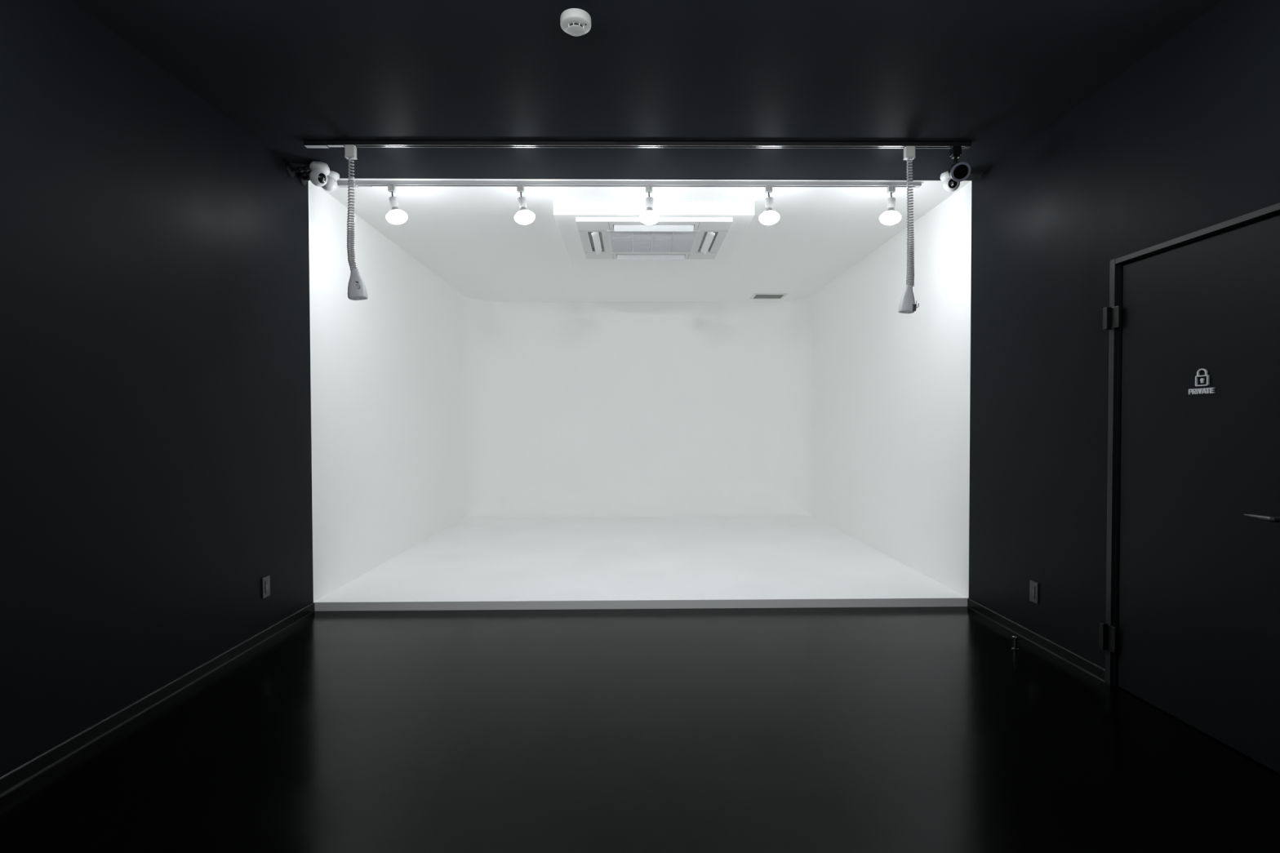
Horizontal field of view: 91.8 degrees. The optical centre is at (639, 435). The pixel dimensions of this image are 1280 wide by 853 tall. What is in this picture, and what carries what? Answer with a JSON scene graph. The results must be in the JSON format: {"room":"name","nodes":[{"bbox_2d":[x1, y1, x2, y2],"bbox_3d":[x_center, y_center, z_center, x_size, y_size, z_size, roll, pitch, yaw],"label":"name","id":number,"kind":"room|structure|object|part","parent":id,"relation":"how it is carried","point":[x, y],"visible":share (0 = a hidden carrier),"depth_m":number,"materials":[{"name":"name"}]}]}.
{"room":"studio","nodes":[
{"label":"studio","id":0,"kind":"room"},
{"bbox_2d":[0,0,464,777],"bbox_3d":[-2.223,-0.241,3.198,0.120,2.856,10.290,0,1,-1],"label":"wall","id":1,"kind":"structure","parent":0,"point":[156,446],"depth_m":2.85,"materials":[{"name":"black paint"}]},
{"bbox_2d":[0,602,315,796],"bbox_3d":[-2.133,1.194,1.160,0.011,0.060,5.920,0,1,-1],"label":"baseboard","id":2,"kind":"structure","parent":1,"relation":"attached to","point":[30,769],"depth_m":2.62,"materials":[{"name":"black plastic"}]},
{"bbox_2d":[261,575,270,599],"bbox_3d":[-2.158,0.876,3.580,0.012,0.120,0.072,0,1,-1],"label":"wall outlet","id":3,"kind":"object","parent":1,"relation":"attached to","point":[265,581],"visible":1,"depth_m":3.57,"materials":[{"name":"grey plastic"}]},
{"bbox_2d":[285,160,329,186],"bbox_3d":[-2.052,-1.618,3.849,0.245,0.147,0.115,0,1,-1],"label":"security camera","id":4,"kind":"object","parent":1,"relation":"attached to","point":[319,170],"visible":1,"depth_m":3.82,"materials":[{"name":"white plastic"}]},
{"bbox_2d":[298,170,339,191],"bbox_3d":[-2.058,-1.645,3.994,0.238,0.146,0.115,0,1,-1],"label":"security camera","id":5,"kind":"object","parent":1,"relation":"attached to","point":[331,185],"visible":0.59,"depth_m":3.97,"materials":[{"name":"white plastic"}]},
{"bbox_2d":[462,294,813,518],"bbox_3d":[-0.019,-0.364,8.015,4.388,2.796,0.460,0,1,-1],"label":"wall","id":6,"kind":"structure","parent":0,"point":[571,409],"depth_m":8.23,"materials":[{"name":"white paint"}]},
{"bbox_2d":[0,606,1279,852],"bbox_3d":[0.056,1.269,1.136,4.628,0.100,6.064,0,1,-1],"label":"floor","id":7,"kind":"structure","parent":0,"point":[841,730],"depth_m":2.33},
{"bbox_2d":[1011,635,1019,650],"bbox_3d":[2.060,1.137,3.403,0.038,0.072,0.038,0,1,-1],"label":"stopper","id":8,"kind":"object","parent":7,"relation":"on","point":[1015,638],"visible":1,"depth_m":3.39,"materials":[{"name":"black metal"}]},
{"bbox_3d":[2.060,1.139,3.403,0.026,0.052,0.026,0,1,-1],"label":"post","id":9,"kind":"part","parent":8,"relation":"part of","materials":[{"name":"black plastic"}]},
{"bbox_2d":[314,515,968,611],"bbox_3d":[0.003,1.097,6.217,4.388,0.060,4.149,0,1,-1],"label":"floor","id":10,"kind":"structure","parent":0,"point":[482,562],"depth_m":5.04,"materials":[{"name":"white paint"}]},
{"bbox_2d":[72,0,1222,302],"bbox_3d":[0.027,-1.725,3.195,4.628,0.100,10.290,0,1,-1],"label":"ceiling","id":11,"kind":"structure","parent":0,"point":[991,75],"depth_m":3.08,"materials":[{"name":"black paint"}]},
{"bbox_2d":[560,8,591,35],"bbox_3d":[-0.256,-1.635,2.471,0.123,0.052,0.123,0,1,-1],"label":"smoke detector","id":12,"kind":"object","parent":11,"relation":"attached to","point":[574,21],"visible":1,"depth_m":2.44,"materials":[{"name":"white plastic"}]},
{"bbox_2d":[337,180,921,187],"bbox_3d":[-0.062,-1.676,4.146,3.888,0.031,0.038,0,1,-1],"label":"track","id":13,"kind":"object","parent":11,"relation":"attached to","point":[340,183],"visible":0.99,"depth_m":4.13,"materials":[{"name":"white metal"}]},
{"bbox_2d":[386,184,407,224],"bbox_3d":[-1.620,-1.540,4.132,0.134,0.257,0.136,0,1,-1],"label":"pendant lamp","id":14,"kind":"object","parent":13,"relation":"hanging from","point":[396,215],"visible":1,"depth_m":4.11,"materials":[{"name":"white glass"}]},
{"bbox_2d":[388,196,398,208],"bbox_3d":[-1.640,-1.549,4.132,0.060,0.074,0.052,0,1,-1],"label":"socket","id":15,"kind":"object","parent":14,"relation":"attached to","point":[393,202],"depth_m":4.11,"materials":[{"name":"white plastic"}]},
{"bbox_3d":[-1.620,-1.453,4.134,0.134,0.084,0.136,0,1,-1],"label":"bulb glass","id":16,"kind":"part","parent":14,"relation":"part of","materials":[{"name":"white glass"}]},
{"bbox_2d":[514,185,534,224],"bbox_3d":[-0.770,-1.542,4.141,0.135,0.257,0.136,0,1,-1],"label":"pendant lamp","id":17,"kind":"object","parent":13,"relation":"hanging from","point":[524,216],"visible":1,"depth_m":4.12,"materials":[{"name":"white glass"}]},
{"bbox_2d":[517,196,526,208],"bbox_3d":[-0.786,-1.551,4.141,0.058,0.072,0.052,0,1,-1],"label":"socket","id":18,"kind":"object","parent":17,"relation":"attached to","point":[522,200],"depth_m":4.12,"materials":[{"name":"white plastic"}]},
{"bbox_3d":[-0.770,-1.454,4.142,0.135,0.082,0.136,0,1,-1],"label":"bulb glass","id":19,"kind":"part","parent":17,"relation":"part of","materials":[{"name":"white glass"}]},
{"bbox_3d":[-0.017,-1.667,4.136,3.730,0.003,0.003,0,1,-1],"label":"contact rail","id":20,"kind":"part","parent":13,"relation":"part of","materials":[{"name":"white plastic"}]},
{"bbox_2d":[639,185,659,224],"bbox_3d":[0.064,-1.543,4.149,0.136,0.258,0.136,0,1,-1],"label":"pendant lamp","id":21,"kind":"object","parent":13,"relation":"hanging from","point":[649,216],"visible":1,"depth_m":4.12,"materials":[{"name":"white glass"}]},
{"bbox_3d":[0.065,-1.451,4.151,0.136,0.074,0.136,0,1,-1],"label":"bulb glass","id":22,"kind":"part","parent":21,"relation":"part of","materials":[{"name":"white glass"}]},
{"bbox_2d":[645,196,653,208],"bbox_3d":[0.064,-1.553,4.149,0.052,0.066,0.052,0,1,-1],"label":"socket","id":23,"kind":"object","parent":21,"relation":"attached to","point":[649,200],"depth_m":4.13,"materials":[{"name":"white plastic"}]},
{"bbox_3d":[-0.017,-1.667,4.157,3.730,0.003,0.003,0,1,-1],"label":"contact rail","id":24,"kind":"part","parent":13,"relation":"part of","materials":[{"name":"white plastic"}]},
{"bbox_2d":[759,185,779,224],"bbox_3d":[0.866,-1.545,4.158,0.136,0.258,0.136,0,1,-1],"label":"pendant lamp","id":25,"kind":"object","parent":13,"relation":"hanging from","point":[769,216],"visible":1,"depth_m":4.13,"materials":[{"name":"white glass"}]},
{"bbox_2d":[765,196,773,208],"bbox_3d":[0.866,-1.555,4.157,0.052,0.066,0.052,0,1,-1],"label":"socket","id":26,"kind":"object","parent":25,"relation":"attached to","point":[769,201],"depth_m":4.14,"materials":[{"name":"white plastic"}]},
{"bbox_3d":[0.867,-1.454,4.159,0.136,0.074,0.136,0,1,-1],"label":"bulb glass","id":27,"kind":"part","parent":25,"relation":"part of","materials":[{"name":"white glass"}]},
{"bbox_2d":[879,185,901,224],"bbox_3d":[1.681,-1.548,4.166,0.136,0.258,0.136,0,1,-1],"label":"pendant lamp","id":28,"kind":"object","parent":13,"relation":"hanging from","point":[891,216],"visible":1,"depth_m":4.14,"materials":[{"name":"white glass"}]},
{"bbox_3d":[1.681,-1.458,4.168,0.136,0.078,0.136,0,1,-1],"label":"bulb glass","id":29,"kind":"part","parent":28,"relation":"part of","materials":[{"name":"white glass"}]},
{"bbox_2d":[887,197,895,208],"bbox_3d":[1.688,-1.558,4.166,0.055,0.069,0.052,0,1,-1],"label":"socket","id":30,"kind":"object","parent":28,"relation":"attached to","point":[891,201],"depth_m":4.15,"materials":[{"name":"white plastic"}]},
{"bbox_2d":[303,140,971,148],"bbox_3d":[-0.004,-1.668,3.566,3.819,0.027,0.038,0,1,-1],"label":"track","id":31,"kind":"object","parent":11,"relation":"attached to","point":[308,144],"visible":1,"depth_m":3.56,"materials":[{"name":"black metal"}]},
{"bbox_2d":[344,144,368,300],"bbox_3d":[-1.627,-1.221,3.558,0.115,0.881,0.092,0,1,-1],"label":"power socket","id":32,"kind":"object","parent":31,"relation":"hanging from","point":[357,290],"visible":1,"depth_m":3.54,"materials":[{"name":"white plastic"}]},
{"bbox_3d":[-1.652,-1.267,3.557,0.058,0.647,0.042,0,1,-1],"label":"coiled cord","id":33,"kind":"part","parent":32,"relation":"part of","materials":[{"name":"grey plastic"}]},
{"bbox_2d":[349,297,367,300],"bbox_3d":[-1.619,-0.787,3.566,0.088,0.013,0.075,0,1,-1],"label":"socket","id":34,"kind":"object","parent":32,"relation":"attached to","point":[350,298],"depth_m":3.56,"materials":[{"name":"grey plastic"}]},
{"bbox_3d":[0.041,-1.661,3.577,3.661,0.003,0.003,0,1,-1],"label":"contact rail","id":35,"kind":"part","parent":31,"relation":"part of","materials":[{"name":"silver metal"}]},
{"bbox_3d":[0.042,-1.660,3.556,3.661,0.003,0.003,0,1,-1],"label":"contact rail","id":36,"kind":"part","parent":31,"relation":"part of","materials":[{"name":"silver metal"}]},
{"bbox_2d":[897,146,919,313],"bbox_3d":[1.556,-1.189,3.584,0.107,0.960,0.086,0,1,-1],"label":"power socket","id":37,"kind":"object","parent":31,"relation":"hanging from","point":[907,304],"visible":1,"depth_m":3.58,"materials":[{"name":"white plastic"}]},
{"bbox_2d":[898,311,913,313],"bbox_3d":[1.544,-0.715,3.600,0.074,0.011,0.063,0,1,-1],"label":"socket","id":38,"kind":"object","parent":37,"relation":"attached to","point":[902,312],"depth_m":3.60,"materials":[{"name":"grey plastic"}]},
{"bbox_3d":[1.565,-1.232,3.591,0.047,0.741,0.045,0,1,-1],"label":"coiled cord","id":39,"kind":"part","parent":37,"relation":"part of","materials":[{"name":"grey plastic"}]},
{"bbox_3d":[1.577,-0.735,3.576,0.026,0.042,0.028,0,1,-1],"label":"panel","id":40,"kind":"part","parent":37,"relation":"part of","materials":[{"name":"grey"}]},
{"bbox_2d":[948,146,970,182],"bbox_3d":[1.812,-1.553,3.537,0.104,0.233,0.147,0,1,8],"label":"track spotlight","id":41,"kind":"object","parent":31,"relation":"attached to","point":[958,171],"visible":1,"depth_m":3.50,"materials":[{"name":"black plastic"}]},
{"bbox_2d":[750,293,787,299],"bbox_3d":[1.627,-1.758,7.856,0.410,0.011,0.310,0,1,-1],"label":"ceiling vent","id":42,"kind":"object","parent":11,"relation":"in","point":[757,295],"visible":1,"depth_m":7.83,"materials":[{"name":"white plastic"}]},
{"bbox_2d":[553,200,754,265],"bbox_3d":[0.095,-1.662,5.217,1.460,0.100,1.440,0,1,-1],"label":"ceiling","id":43,"kind":"structure","parent":0,"point":[565,212],"depth_m":4.50,"materials":[{"name":"white paint"}]},
{"bbox_2d":[575,217,732,259],"bbox_3d":[0.099,-1.577,5.063,1.150,0.062,1.035,0,1,-1],"label":"air conditioner","id":44,"kind":"object","parent":43,"relation":"attached to","point":[602,237],"visible":0.99,"depth_m":4.92,"materials":[{"name":"white plastic"}]},
{"bbox_2d":[609,231,696,252],"bbox_3d":[0.099,-1.573,5.064,0.666,0.005,0.558,0,1,-1],"label":"grille","id":45,"kind":"object","parent":44,"relation":"attached to","point":[620,242],"depth_m":5.05,"materials":[{"name":"white plastic"}]},
{"bbox_3d":[0.099,-1.573,5.064,0.710,0.005,0.630,0,1,-1],"label":"intake frame","id":46,"kind":"part","parent":44,"relation":"part of","materials":[{"name":"white plastic"}]},
{"bbox_2d":[813,0,1279,686],"bbox_3d":[2.284,-0.253,3.245,0.120,2.856,10.290,0,1,-1],"label":"wall","id":47,"kind":"structure","parent":0,"point":[1185,140],"depth_m":3.51,"materials":[{"name":"black paint"}]},
{"bbox_2d":[940,170,984,191],"bbox_3d":[2.082,-1.664,4.022,0.262,0.172,0.115,0,1,-1],"label":"security camera","id":48,"kind":"object","parent":47,"relation":"attached to","point":[949,184],"visible":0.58,"depth_m":4.00,"materials":[{"name":"white plastic"}]},
{"bbox_2d":[1029,580,1039,604],"bbox_3d":[2.219,0.884,3.493,0.012,0.120,0.072,0,1,-1],"label":"wall outlet","id":49,"kind":"object","parent":47,"relation":"attached to","point":[1033,586],"visible":1,"depth_m":3.48,"materials":[{"name":"grey plastic"}]},
{"bbox_2d":[967,598,1105,682],"bbox_3d":[2.219,1.139,3.574,0.011,0.060,1.225,0,1,-1],"label":"baseboard","id":50,"kind":"structure","parent":47,"relation":"attached to","point":[1098,672],"depth_m":3.42,"materials":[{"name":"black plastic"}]},
{"bbox_2d":[1099,202,1279,773],"bbox_3d":[2.261,0.187,2.485,0.184,2.005,0.932,0,1,-1],"label":"door","id":51,"kind":"structure","parent":47,"relation":"in","point":[1199,643],"depth_m":2.47,"materials":[{"name":"black laminate"}]},
{"bbox_2d":[1188,368,1214,394],"bbox_3d":[2.234,-0.215,2.468,0.006,0.100,0.109,0,1,-1],"label":"door sign","id":52,"kind":"object","parent":51,"relation":"attached to","point":[1210,390],"visible":1,"depth_m":2.46,"materials":[{"name":"silver metal"}]},
{"bbox_3d":[2.207,0.290,2.182,0.070,0.019,0.116,0,1,-1],"label":"handle","id":53,"kind":"part","parent":51,"relation":"part of","materials":[{"name":"black metal"}]}
]}

